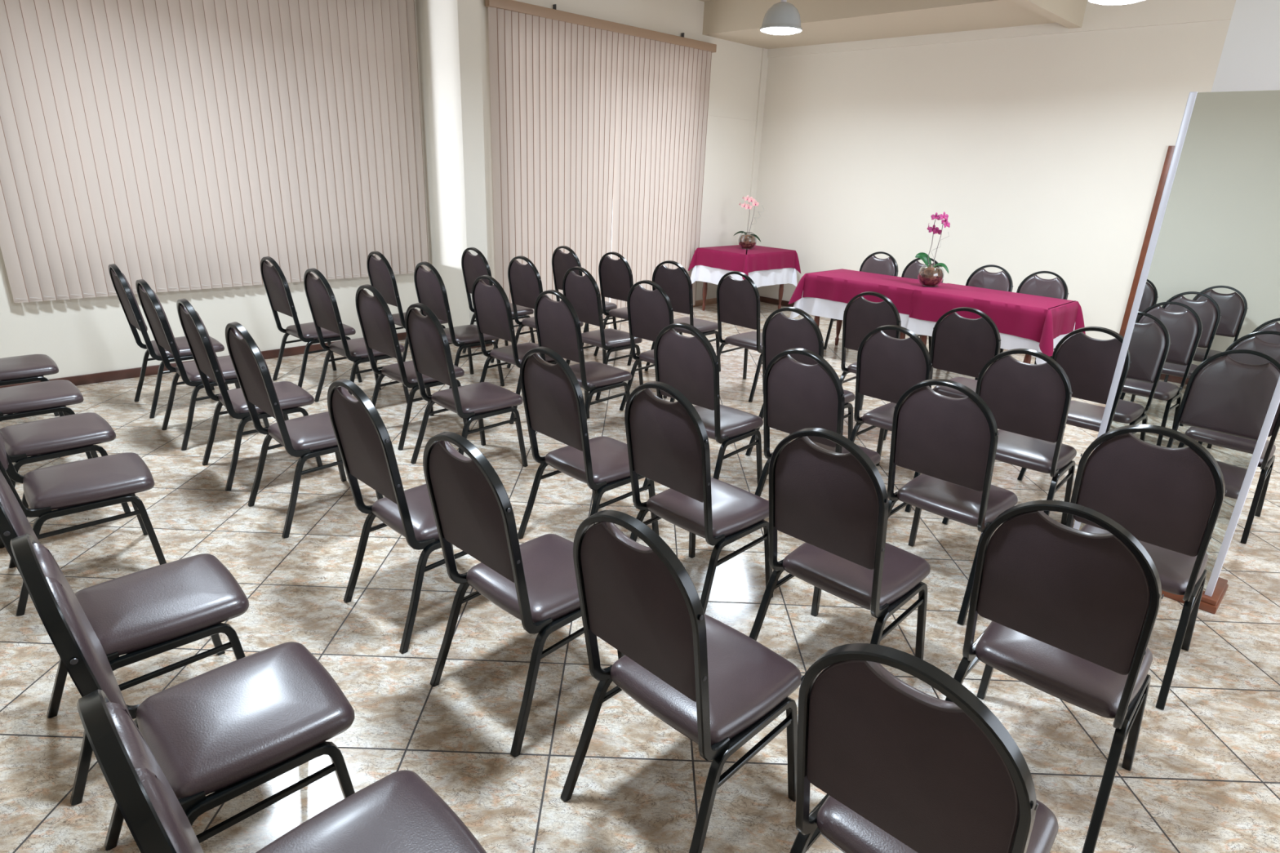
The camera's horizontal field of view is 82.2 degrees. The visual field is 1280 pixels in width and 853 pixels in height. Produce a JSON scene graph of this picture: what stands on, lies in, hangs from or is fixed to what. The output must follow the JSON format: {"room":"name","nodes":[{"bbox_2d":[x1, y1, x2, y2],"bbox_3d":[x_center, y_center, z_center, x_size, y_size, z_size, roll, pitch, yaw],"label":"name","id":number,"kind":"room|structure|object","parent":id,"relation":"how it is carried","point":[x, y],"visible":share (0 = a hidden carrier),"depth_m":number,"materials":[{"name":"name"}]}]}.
{"room":"assembly chamber","nodes":[
{"label":"assembly chamber","id":0,"kind":"room"},
{"bbox_2d":[0,0,762,379],"bbox_3d":[-2.069,-2.575,6.902,9.720,3.560,0.570,-16,27,-42],"label":"wall","id":1,"kind":"structure","parent":0,"point":[93,335],"depth_m":6.92,"materials":[{"name":"beige paint"}]},
{"bbox_2d":[0,0,429,302],"bbox_3d":[-3.195,-2.423,5.830,3.295,2.575,0.085,-16,27,-42],"label":"vertical blind","id":2,"kind":"object","parent":1,"relation":"attached to","point":[178,145],"visible":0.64,"depth_m":5.70,"materials":[{"name":"beige fabric"}]},
{"bbox_2d":[0,332,492,387],"bbox_3d":[-3.572,-0.397,5.811,5.204,0.075,0.708,-16,27,-42],"label":"baseboard","id":3,"kind":"structure","parent":1,"relation":"attached to","point":[82,380],"depth_m":5.83,"materials":[{"name":"brown wood"}]},
{"bbox_2d":[416,0,487,328],"bbox_3d":[-1.810,-2.580,6.947,0.222,3.560,0.870,-16,27,-42],"label":"column","id":4,"kind":"structure","parent":1,"relation":"attached to","point":[449,31],"depth_m":6.71,"materials":[{"name":"beige paint"}]},
{"bbox_2d":[484,0,716,332],"bbox_3d":[-0.310,-2.771,8.165,3.170,3.150,0.085,-16,27,-42],"label":"vertical blind","id":5,"kind":"object","parent":1,"relation":"attached to","point":[589,115],"visible":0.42,"depth_m":7.84,"materials":[{"name":"beige fabric"}]},
{"bbox_2d":[608,204,613,302],"bbox_3d":[-0.461,-2.689,8.276,2.800,2.920,0.060,-16,27,-42],"label":"window","id":6,"kind":"structure","parent":1,"relation":"in","point":[612,204],"depth_m":8.61,"materials":[{"name":"silver metal"}]},
{"bbox_2d":[707,114,763,121],"bbox_3d":[1.194,-3.936,9.352,1.220,0.014,0.030,-16,27,-42],"label":"trim","id":7,"kind":"structure","parent":1,"relation":"attached to","point":[708,114],"depth_m":9.36,"materials":[{"name":"beige paint"}]},
{"bbox_2d":[746,48,768,232],"bbox_3d":[1.553,-3.339,9.977,0.120,3.220,0.022,-16,27,-42],"label":"trim","id":8,"kind":"structure","parent":1,"relation":"attached to","point":[764,62],"depth_m":9.77,"materials":[{"name":"beige paint"}]},
{"bbox_2d":[0,302,1279,852],"bbox_3d":[0.888,0.297,4.651,10.120,0.100,9.260,-16,27,-42],"label":"floor","id":9,"kind":"structure","parent":0,"point":[1204,775],"depth_m":2.75,"materials":[{"name":"ceramic"}]},
{"bbox_2d":[0,354,64,416],"bbox_3d":[-3.945,-0.433,4.488,0.562,1.012,0.482,-16,27,-42],"label":"banquet chair","id":10,"kind":"object","parent":9,"relation":"on","point":[32,367],"visible":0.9,"depth_m":4.50,"materials":[{"name":"brown leather"}]},
{"bbox_2d":[0,379,92,458],"bbox_3d":[-3.416,-0.235,3.995,0.562,1.012,0.482,-16,27,-42],"label":"banquet chair","id":11,"kind":"object","parent":9,"relation":"on","point":[33,399],"visible":0.91,"depth_m":3.99,"materials":[{"name":"brown leather"}]},
{"bbox_2d":[0,412,130,548],"bbox_3d":[-2.881,-0.035,3.495,0.482,1.012,0.562,20,26,40],"label":"banquet chair","id":12,"kind":"object","parent":9,"relation":"on","point":[50,438],"visible":0.77,"depth_m":3.48,"materials":[{"name":"brown leather"}]},
{"bbox_2d":[0,431,166,616],"bbox_3d":[-2.373,0.153,3.028,0.562,1.012,0.482,-15,26,-39],"label":"banquet chair","id":13,"kind":"object","parent":9,"relation":"on","point":[89,484],"visible":0.94,"depth_m":3.00,"materials":[{"name":"brown leather"}]},
{"bbox_2d":[0,470,248,805],"bbox_3d":[-1.547,0.475,2.223,0.562,1.012,0.482,-16,26,-41],"label":"banquet chair","id":14,"kind":"object","parent":9,"relation":"on","point":[149,612],"visible":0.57,"depth_m":2.21,"materials":[{"name":"brown leather"}]},
{"bbox_2d":[108,263,228,417],"bbox_3d":[-3.284,-0.643,5.153,0.562,1.012,0.482,-16,27,-41],"label":"banquet chair","id":15,"kind":"object","parent":9,"relation":"on","point":[125,294],"visible":0.76,"depth_m":4.98,"materials":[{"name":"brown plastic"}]},
{"bbox_2d":[10,533,355,850],"bbox_3d":[-1.045,0.652,1.788,0.562,1.012,0.482,-16,26,-41],"label":"banquet chair","id":16,"kind":"object","parent":9,"relation":"on","point":[229,730],"visible":0.8,"depth_m":1.75,"materials":[{"name":"brown leather"}]},
{"bbox_2d":[135,279,269,450],"bbox_3d":[-2.755,-0.441,4.649,0.562,1.012,0.482,-16,27,-42],"label":"banquet chair","id":17,"kind":"object","parent":9,"relation":"on","point":[153,311],"visible":0.79,"depth_m":4.48,"materials":[{"name":"brown leather"}]},
{"bbox_2d":[176,298,322,491],"bbox_3d":[-2.192,-0.237,4.143,0.562,1.012,0.482,-15,26,-41],"label":"banquet chair","id":18,"kind":"object","parent":9,"relation":"on","point":[291,396],"visible":0.83,"depth_m":3.98,"materials":[{"name":"brown leather"}]},
{"bbox_2d":[76,688,486,852],"bbox_3d":[-0.585,0.822,1.364,0.562,1.012,0.482,-16,27,-42],"label":"banquet chair","id":19,"kind":"object","parent":9,"relation":"on","point":[399,812],"visible":1,"depth_m":1.46,"materials":[{"name":"brown leather"}]},
{"bbox_2d":[225,321,383,537],"bbox_3d":[-1.673,-0.052,3.686,0.482,1.012,0.562,20,26,41],"label":"banquet chair","id":20,"kind":"object","parent":9,"relation":"on","point":[308,437],"visible":0.78,"depth_m":3.53,"materials":[{"name":"brown leather"}]},
{"bbox_2d":[260,256,362,387],"bbox_3d":[-2.594,-0.840,5.786,0.482,1.012,0.562,20,26,40],"label":"banquet chair","id":21,"kind":"object","parent":9,"relation":"on","point":[276,285],"visible":0.84,"depth_m":5.62,"materials":[{"name":"brown leather"}]},
{"bbox_2d":[303,267,408,403],"bbox_3d":[-2.052,-0.653,5.325,0.482,1.012,0.562,20,26,40],"label":"banquet chair","id":22,"kind":"object","parent":9,"relation":"on","point":[322,300],"visible":0.81,"depth_m":5.15,"materials":[{"name":"brown leather"}]},
{"bbox_2d":[327,378,467,653],"bbox_3d":[-0.858,0.260,2.908,0.482,1.012,0.562,20,26,40],"label":"banquet chair","id":23,"kind":"object","parent":9,"relation":"on","point":[365,446],"visible":0.77,"depth_m":2.73,"materials":[{"name":"brown leather"}]},
{"bbox_2d":[366,250,449,363],"bbox_3d":[-1.986,-1.009,6.331,0.482,1.012,0.562,20,26,41],"label":"banquet chair","id":24,"kind":"object","parent":9,"relation":"on","point":[381,275],"visible":0.53,"depth_m":6.07,"materials":[{"name":"brown leather"}]},
{"bbox_2d":[355,284,470,449],"bbox_3d":[-1.484,-0.439,4.792,0.482,1.012,0.562,20,26,40],"label":"banquet chair","id":25,"kind":"object","parent":9,"relation":"on","point":[376,322],"visible":0.77,"depth_m":4.61,"materials":[{"name":"brown leather"}]},
{"bbox_2d":[413,261,504,388],"bbox_3d":[-1.443,-0.813,5.846,0.562,1.012,0.482,-16,27,-42],"label":"banquet chair","id":26,"kind":"object","parent":9,"relation":"on","point":[430,288],"visible":0.72,"depth_m":5.66,"materials":[{"name":"brown leather"}]},
{"bbox_2d":[404,302,528,466],"bbox_3d":[-1.014,-0.240,4.291,0.562,1.012,0.482,-16,27,-42],"label":"banquet chair","id":27,"kind":"object","parent":9,"relation":"on","point":[428,341],"visible":0.99,"depth_m":4.17,"materials":[{"name":"brown leather"}]},
{"bbox_2d":[461,247,535,363],"bbox_3d":[-1.321,-1.168,6.855,0.482,1.012,0.562,20,26,40],"label":"banquet chair","id":28,"kind":"object","parent":9,"relation":"on","point":[473,267],"visible":0.48,"depth_m":6.68,"materials":[{"name":"brown leather"}]},
{"bbox_2d":[471,275,563,423],"bbox_3d":[-0.877,-0.605,5.330,0.482,1.012,0.562,20,26,40],"label":"banquet chair","id":29,"kind":"object","parent":9,"relation":"on","point":[491,305],"visible":0.81,"depth_m":5.12,"materials":[{"name":"brown leather"}]},
{"bbox_2d":[422,431,624,756],"bbox_3d":[-0.368,0.442,2.454,0.482,1.012,0.562,19,26,39],"label":"banquet chair","id":30,"kind":"object","parent":9,"relation":"on","point":[534,581],"visible":0.85,"depth_m":2.29,"materials":[{"name":"brown leather"}]},
{"bbox_2d":[506,255,585,368],"bbox_3d":[-0.819,-0.989,6.414,0.482,1.012,0.562,20,26,40],"label":"banquet chair","id":31,"kind":"object","parent":9,"relation":"on","point":[525,282],"visible":0.55,"depth_m":6.19,"materials":[{"name":"brown leather"}]},
{"bbox_2d":[533,289,631,431],"bbox_3d":[-0.372,-0.421,4.873,0.482,1.012,0.562,20,26,40],"label":"banquet chair","id":32,"kind":"object","parent":9,"relation":"on","point":[557,326],"visible":0.8,"depth_m":4.68,"materials":[{"name":"brown leather"}]},
{"bbox_2d":[551,245,617,347],"bbox_3d":[-0.546,-1.281,7.264,0.562,1.012,0.482,-16,27,-42],"label":"banquet chair","id":33,"kind":"object","parent":9,"relation":"on","point":[562,262],"visible":0.41,"depth_m":7.06,"materials":[{"name":"brown leather"}]},
{"bbox_2d":[517,346,659,539],"bbox_3d":[-0.234,0.087,3.465,0.562,1.012,0.482,-16,27,-42],"label":"banquet chair","id":34,"kind":"object","parent":9,"relation":"on","point":[553,401],"visible":0.88,"depth_m":3.31,"materials":[{"name":"brown leather"}]},
{"bbox_2d":[562,266,643,399],"bbox_3d":[-0.300,-0.792,5.922,0.562,1.012,0.482,-16,27,-42],"label":"banquet chair","id":35,"kind":"object","parent":9,"relation":"on","point":[583,292],"visible":0.73,"depth_m":5.73,"materials":[{"name":"brown leather"}]},
{"bbox_2d":[593,251,635,365],"bbox_3d":[-0.075,-1.153,6.960,0.482,1.012,0.562,20,26,40],"label":"banquet chair","id":36,"kind":"object","parent":9,"relation":"on","point":[615,276],"visible":0.56,"depth_m":6.74,"materials":[{"name":"brown leather"}]},
{"bbox_2d":[619,280,675,410],"bbox_3d":[0.216,-0.590,5.415,0.482,1.012,0.562,20,26,40],"label":"banquet chair","id":37,"kind":"object","parent":9,"relation":"on","point":[649,312],"visible":0.59,"depth_m":5.20,"materials":[{"name":"brown leather"}]},
{"bbox_2d":[560,510,801,852],"bbox_3d":[0.140,0.625,2.002,0.562,1.012,0.482,-17,27,-42],"label":"banquet chair","id":38,"kind":"object","parent":9,"relation":"on","point":[713,683],"visible":0.99,"depth_m":1.85,"materials":[{"name":"brown leather"}]},
{"bbox_2d":[644,260,720,372],"bbox_3d":[0.411,-0.977,6.525,0.482,1.012,0.562,18,25,37],"label":"banquet chair","id":39,"kind":"object","parent":9,"relation":"on","point":[677,283],"visible":0.62,"depth_m":6.27,"materials":[{"name":"brown leather"}]},
{"bbox_2d":[624,381,773,613],"bbox_3d":[0.250,0.263,3.029,0.562,1.012,0.482,-16,27,-42],"label":"banquet chair","id":40,"kind":"object","parent":9,"relation":"on","point":[668,444],"visible":0.94,"depth_m":2.86,"materials":[{"name":"brown leather"}]},
{"bbox_2d":[642,322,763,490],"bbox_3d":[0.383,-0.106,4.078,0.482,1.012,0.562,20,26,40],"label":"banquet chair","id":41,"kind":"object","parent":9,"relation":"on","point":[690,365],"visible":0.72,"depth_m":3.87,"materials":[{"name":"brown leather"}]},
{"bbox_2d":[716,271,762,402],"bbox_3d":[0.927,-0.782,6.038,0.562,1.012,0.482,-16,27,-41],"label":"banquet chair","id":42,"kind":"object","parent":9,"relation":"on","point":[738,302],"visible":0.76,"depth_m":5.84,"materials":[{"name":"brown leather"}]},
{"bbox_2d":[702,281,783,311],"bbox_3d":[1.350,-1.888,9.511,0.980,0.785,0.735,-16,27,-42],"label":"dining table","id":43,"kind":"object","parent":9,"relation":"on","point":[704,284],"visible":0.23,"depth_m":9.54,"materials":[{"name":"brown wood"}]},
{"bbox_2d":[690,265,797,287],"bbox_3d":[1.356,-2.042,9.457,1.146,0.469,0.901,-16,27,-42],"label":"tablecloth","id":44,"kind":"object","parent":43,"relation":"on","point":[700,273],"visible":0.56,"depth_m":9.24,"materials":[{"name":"white fabric"}]},
{"bbox_2d":[688,244,800,279],"bbox_3d":[1.360,-2.128,9.426,1.191,0.296,0.946,-16,27,-42],"label":"topper","id":45,"kind":"object","parent":44,"relation":"on","point":[731,258],"visible":0.97,"depth_m":9.12,"materials":[{"name":"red fabric"}]},
{"bbox_2d":[733,195,764,249],"bbox_3d":[1.382,-2.574,9.263,0.236,0.656,0.395,-16,27,-42],"label":"potted orchid","id":46,"kind":"object","parent":45,"relation":"on","point":[747,240],"visible":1,"depth_m":9.24,"materials":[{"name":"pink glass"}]},
{"bbox_2d":[737,231,756,249],"bbox_3d":[1.368,-2.364,9.344,0.236,0.204,0.236,-16,27,-42],"label":"glass bowl","id":47,"kind":"object","parent":46,"relation":"attached to","point":[747,240],"depth_m":9.26,"materials":[{"name":"white"}]},
{"bbox_2d":[745,306,854,456],"bbox_3d":[1.060,-0.275,4.633,0.562,1.012,0.482,-16,27,-42],"label":"banquet chair","id":48,"kind":"object","parent":9,"relation":"on","point":[780,332],"visible":0.41,"depth_m":4.38,"materials":[{"name":"brown leather"}]},
{"bbox_2d":[754,347,880,496],"bbox_3d":[0.898,0.075,3.633,0.482,1.012,0.562,20,26,41],"label":"banquet chair","id":49,"kind":"object","parent":9,"relation":"on","point":[797,396],"visible":0.58,"depth_m":3.38,"materials":[{"name":"brown leather"}]},
{"bbox_2d":[749,427,930,659],"bbox_3d":[0.745,0.434,2.609,0.482,1.012,0.562,20,26,41],"label":"banquet chair","id":50,"kind":"object","parent":9,"relation":"on","point":[836,504],"visible":0.99,"depth_m":2.43,"materials":[{"name":"brown leather"}]},
{"bbox_2d":[823,251,897,349],"bbox_3d":[2.303,-1.276,7.584,0.562,1.012,0.482,-16,27,-42],"label":"banquet chair","id":51,"kind":"object","parent":9,"relation":"on","point":[888,266],"visible":0.38,"depth_m":7.61,"materials":[{"name":"brown leather"}]},
{"bbox_2d":[813,315,921,345],"bbox_3d":[2.306,-1.078,7.353,0.655,0.785,1.135,-16,27,-42],"label":"dining table","id":52,"kind":"object","parent":9,"relation":"on","point":[816,319],"visible":0.17,"depth_m":7.84,"materials":[{"name":"brown wood"}]},
{"bbox_2d":[790,292,909,328],"bbox_3d":[2.277,-1.246,7.332,0.882,0.467,1.248,-16,27,-42],"label":"tablecloth","id":53,"kind":"object","parent":52,"relation":"on","point":[824,308],"visible":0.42,"depth_m":7.29,"materials":[{"name":"white fabric"}]},
{"bbox_2d":[788,268,945,315],"bbox_3d":[2.280,-1.322,7.305,0.922,0.317,1.288,-16,27,-42],"label":"topper","id":54,"kind":"object","parent":53,"relation":"on","point":[842,285],"visible":0.81,"depth_m":7.11,"materials":[{"name":"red fabric"}]},
{"bbox_2d":[915,211,950,287],"bbox_3d":[2.692,-1.614,6.694,0.244,0.669,0.264,1,20,-3],"label":"potted orchid","id":55,"kind":"object","parent":54,"relation":"on","point":[931,275],"visible":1,"depth_m":6.70,"materials":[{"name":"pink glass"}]},
{"bbox_2d":[917,263,944,287],"bbox_3d":[2.690,-1.398,6.789,0.230,0.199,0.230,-16,27,-42],"label":"glass bowl","id":56,"kind":"object","parent":55,"relation":"attached to","point":[931,275],"depth_m":6.71,"materials":[{"name":"white"}]},
{"bbox_2d":[840,291,901,439],"bbox_3d":[1.746,-0.491,5.318,0.482,1.012,0.562,20,26,41],"label":"banquet chair","id":57,"kind":"object","parent":9,"relation":"on","point":[861,316],"visible":0.44,"depth_m":5.09,"materials":[{"name":"brown leather"}]},
{"bbox_2d":[848,324,932,511],"bbox_3d":[1.525,-0.112,4.231,0.562,1.012,0.482,-16,27,-42],"label":"banquet chair","id":58,"kind":"object","parent":9,"relation":"on","point":[887,366],"visible":0.59,"depth_m":4.02,"materials":[{"name":"brown leather"}]},
{"bbox_2d":[901,257,943,354],"bbox_3d":[2.632,-1.146,7.259,0.562,1.012,0.482,-16,27,-42],"label":"banquet chair","id":59,"kind":"object","parent":9,"relation":"on","point":[911,270],"visible":0.12,"depth_m":7.34,"materials":[{"name":"brown leather"}]},
{"bbox_2d":[789,643,1058,852],"bbox_3d":[0.616,0.803,1.558,0.482,1.012,0.562,19,26,39],"label":"banquet chair","id":60,"kind":"object","parent":9,"relation":"on","point":[900,767],"visible":1,"depth_m":1.30,"materials":[{"name":"brown leather"}]},
{"bbox_2d":[887,378,1017,625],"bbox_3d":[1.378,0.240,3.225,0.562,1.012,0.482,-17,27,-42],"label":"banquet chair","id":61,"kind":"object","parent":9,"relation":"on","point":[952,442],"visible":0.94,"depth_m":3.03,"materials":[{"name":"brown leather"}]},
{"bbox_2d":[929,306,1000,398],"bbox_3d":[2.198,-0.311,4.868,0.562,1.012,0.482,-16,27,-42],"label":"banquet chair","id":62,"kind":"object","parent":9,"relation":"on","point":[962,345],"visible":0.55,"depth_m":4.64,"materials":[{"name":"brown leather"}]},
{"bbox_2d":[920,334,1031,364],"bbox_3d":[3.099,-0.777,6.603,0.655,0.785,1.110,-16,27,-42],"label":"dining table","id":63,"kind":"object","parent":9,"relation":"on","point":[1027,359],"visible":0.02,"depth_m":6.16,"materials":[{"name":"brown wood"}]},
{"bbox_2d":[906,317,1075,364],"bbox_3d":[3.142,-0.924,6.512,0.882,0.455,1.223,-16,27,-42],"label":"tablecloth","id":64,"kind":"object","parent":63,"relation":"on","point":[918,326],"visible":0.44,"depth_m":6.13,"materials":[{"name":"white fabric"}]},
{"bbox_2d":[908,283,1085,356],"bbox_3d":[3.155,-0.979,6.480,0.950,0.348,1.254,-16,27,-42],"label":"topper","id":65,"kind":"object","parent":64,"relation":"on","point":[1041,319],"visible":0.91,"depth_m":6.19,"materials":[{"name":"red fabric"}]},
{"bbox_2d":[965,264,1013,380],"bbox_3d":[3.094,-0.976,6.835,0.562,1.012,0.482,-16,27,-42],"label":"banquet chair","id":66,"kind":"object","parent":9,"relation":"on","point":[980,277],"visible":0.24,"depth_m":6.84,"materials":[{"name":"brown leather"}]},
{"bbox_2d":[942,348,1076,524],"bbox_3d":[1.999,0.056,3.816,0.482,1.012,0.562,19,26,39],"label":"banquet chair","id":67,"kind":"object","parent":9,"relation":"on","point":[1029,404],"visible":0.74,"depth_m":3.59,"materials":[{"name":"brown leather"}]},
{"bbox_2d":[999,271,1068,364],"bbox_3d":[3.427,-0.854,6.534,0.562,1.012,0.482,-16,27,-42],"label":"banquet chair","id":68,"kind":"object","parent":9,"relation":"on","point":[1033,284],"visible":0.34,"depth_m":6.54,"materials":[{"name":"brown leather"}]},
{"bbox_2d":[945,499,1164,852],"bbox_3d":[1.243,0.615,2.160,0.482,1.012,0.562,20,26,40],"label":"banquet chair","id":69,"kind":"object","parent":9,"relation":"on","point":[1073,613],"visible":1,"depth_m":1.95,"materials":[{"name":"brown leather"}]},
{"bbox_2d":[1017,326,1124,480],"bbox_3d":[2.724,-0.130,4.422,0.562,1.012,0.482,-16,27,-42],"label":"banquet chair","id":70,"kind":"object","parent":9,"relation":"on","point":[1089,363],"visible":0.39,"depth_m":4.20,"materials":[{"name":"brown leather"}]},
{"bbox_2d":[1065,424,1226,710],"bbox_3d":[1.888,0.421,2.778,0.482,1.012,0.562,20,26,40],"label":"banquet chair","id":71,"kind":"object","parent":9,"relation":"on","point":[1170,500],"visible":0.75,"depth_m":2.53,"materials":[{"name":"brown leather"}]},
{"bbox_2d":[1073,89,1279,613],"bbox_3d":[2.440,-0.287,3.166,0.292,2.118,0.635,-16,27,-42],"label":"mirror","id":72,"kind":"object","parent":9,"relation":"on","point":[1199,357],"visible":0.59,"depth_m":3.04,"materials":[{"name":"silver metal"}]},
{"bbox_2d":[1240,402,1279,543],"bbox_3d":[3.225,0.031,4.029,0.562,1.012,0.482,-16,27,-42],"label":"banquet chair","id":73,"kind":"object","parent":9,"relation":"on","point":[1267,459],"visible":0.19,"depth_m":3.86,"materials":[{"name":"black metal"}]},
{"bbox_2d":[693,297,716,306],"bbox_3d":[-0.120,-1.388,8.995,4.396,0.075,0.016,-16,27,-42],"label":"baseboard","id":74,"kind":"structure","parent":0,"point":[708,301],"depth_m":9.95,"materials":[{"name":"brown wood"}]},
{"bbox_2d":[753,19,1231,339],"bbox_3d":[4.625,-2.408,7.222,0.180,3.560,8.830,-16,27,-42],"label":"wall","id":75,"kind":"structure","parent":0,"point":[1039,153],"depth_m":7.88,"materials":[{"name":"beige paint"}]},
{"bbox_2d":[760,296,795,306],"bbox_3d":[4.493,-0.745,7.734,0.018,0.075,8.450,-16,27,-42],"label":"baseboard","id":76,"kind":"structure","parent":75,"relation":"attached to","point":[771,300],"depth_m":10.20,"materials":[{"name":"brown wood"}]},
{"bbox_2d":[702,0,1056,48],"bbox_3d":[2.459,-4.417,7.802,1.290,0.340,3.600,-16,27,-42],"label":"ceiling","id":77,"kind":"structure","parent":75,"relation":"attached to","point":[740,21],"depth_m":7.59,"materials":[{"name":"beige paint"}]},
{"bbox_2d":[767,0,1235,57],"bbox_3d":[4.612,-3.857,6.627,0.030,0.435,8.470,-16,27,-42],"label":"beam","id":78,"kind":"structure","parent":75,"relation":"attached to","point":[1144,13],"depth_m":6.94,"materials":[{"name":"beige paint"}]},
{"bbox_2d":[1009,0,1087,28],"bbox_3d":[0.742,-3.010,3.752,9.690,0.403,0.110,-16,27,-42],"label":"beam","id":79,"kind":"structure","parent":75,"relation":"attached to","point":[1069,14],"depth_m":6.63,"materials":[{"name":"beige paint"}]},
{"bbox_2d":[1119,146,1174,337],"bbox_3d":[5.136,-1.461,6.787,0.068,2.110,0.929,-16,27,-42],"label":"door","id":80,"kind":"structure","parent":75,"relation":"in","point":[1171,148],"depth_m":7.00,"materials":[{"name":"brown wood"}]},
{"bbox_2d":[1210,0,1279,92],"bbox_3d":[2.662,-1.072,3.246,0.300,3.560,0.360,-16,27,-42],"label":"wall","id":81,"kind":"structure","parent":0,"point":[1250,59],"depth_m":3.02,"materials":[{"name":"white paint"}]},
{"bbox_3d":[1.032,-3.148,3.422,10.120,0.100,9.260,-16,27,-42],"label":"ceiling","id":82,"kind":"structure","parent":0,"visible":0},
{"bbox_2d":[760,0,802,35],"bbox_3d":[1.313,-3.920,6.687,0.390,0.614,0.390,-16,27,-42],"label":"pendant lamp","id":83,"kind":"object","parent":82,"relation":"hanging from","point":[782,18],"visible":1,"depth_m":6.63,"materials":[{"name":"grey metal"}]},
{"bbox_2d":[760,26,800,35],"bbox_3d":[1.302,-3.653,6.782,0.372,0.046,0.372,-16,27,-42],"label":"diffuser","id":84,"kind":"object","parent":83,"relation":"attached to","point":[771,30],"depth_m":6.70,"materials":[{"name":"white glass"}]},
{"bbox_2d":[1087,0,1144,4],"bbox_3d":[3.364,-3.253,5.044,0.390,0.604,0.390,-16,27,-42],"label":"pendant lamp","id":85,"kind":"object","parent":82,"relation":"hanging from","point":[1097,2],"visible":1,"depth_m":5.15,"materials":[{"name":"grey glass"}]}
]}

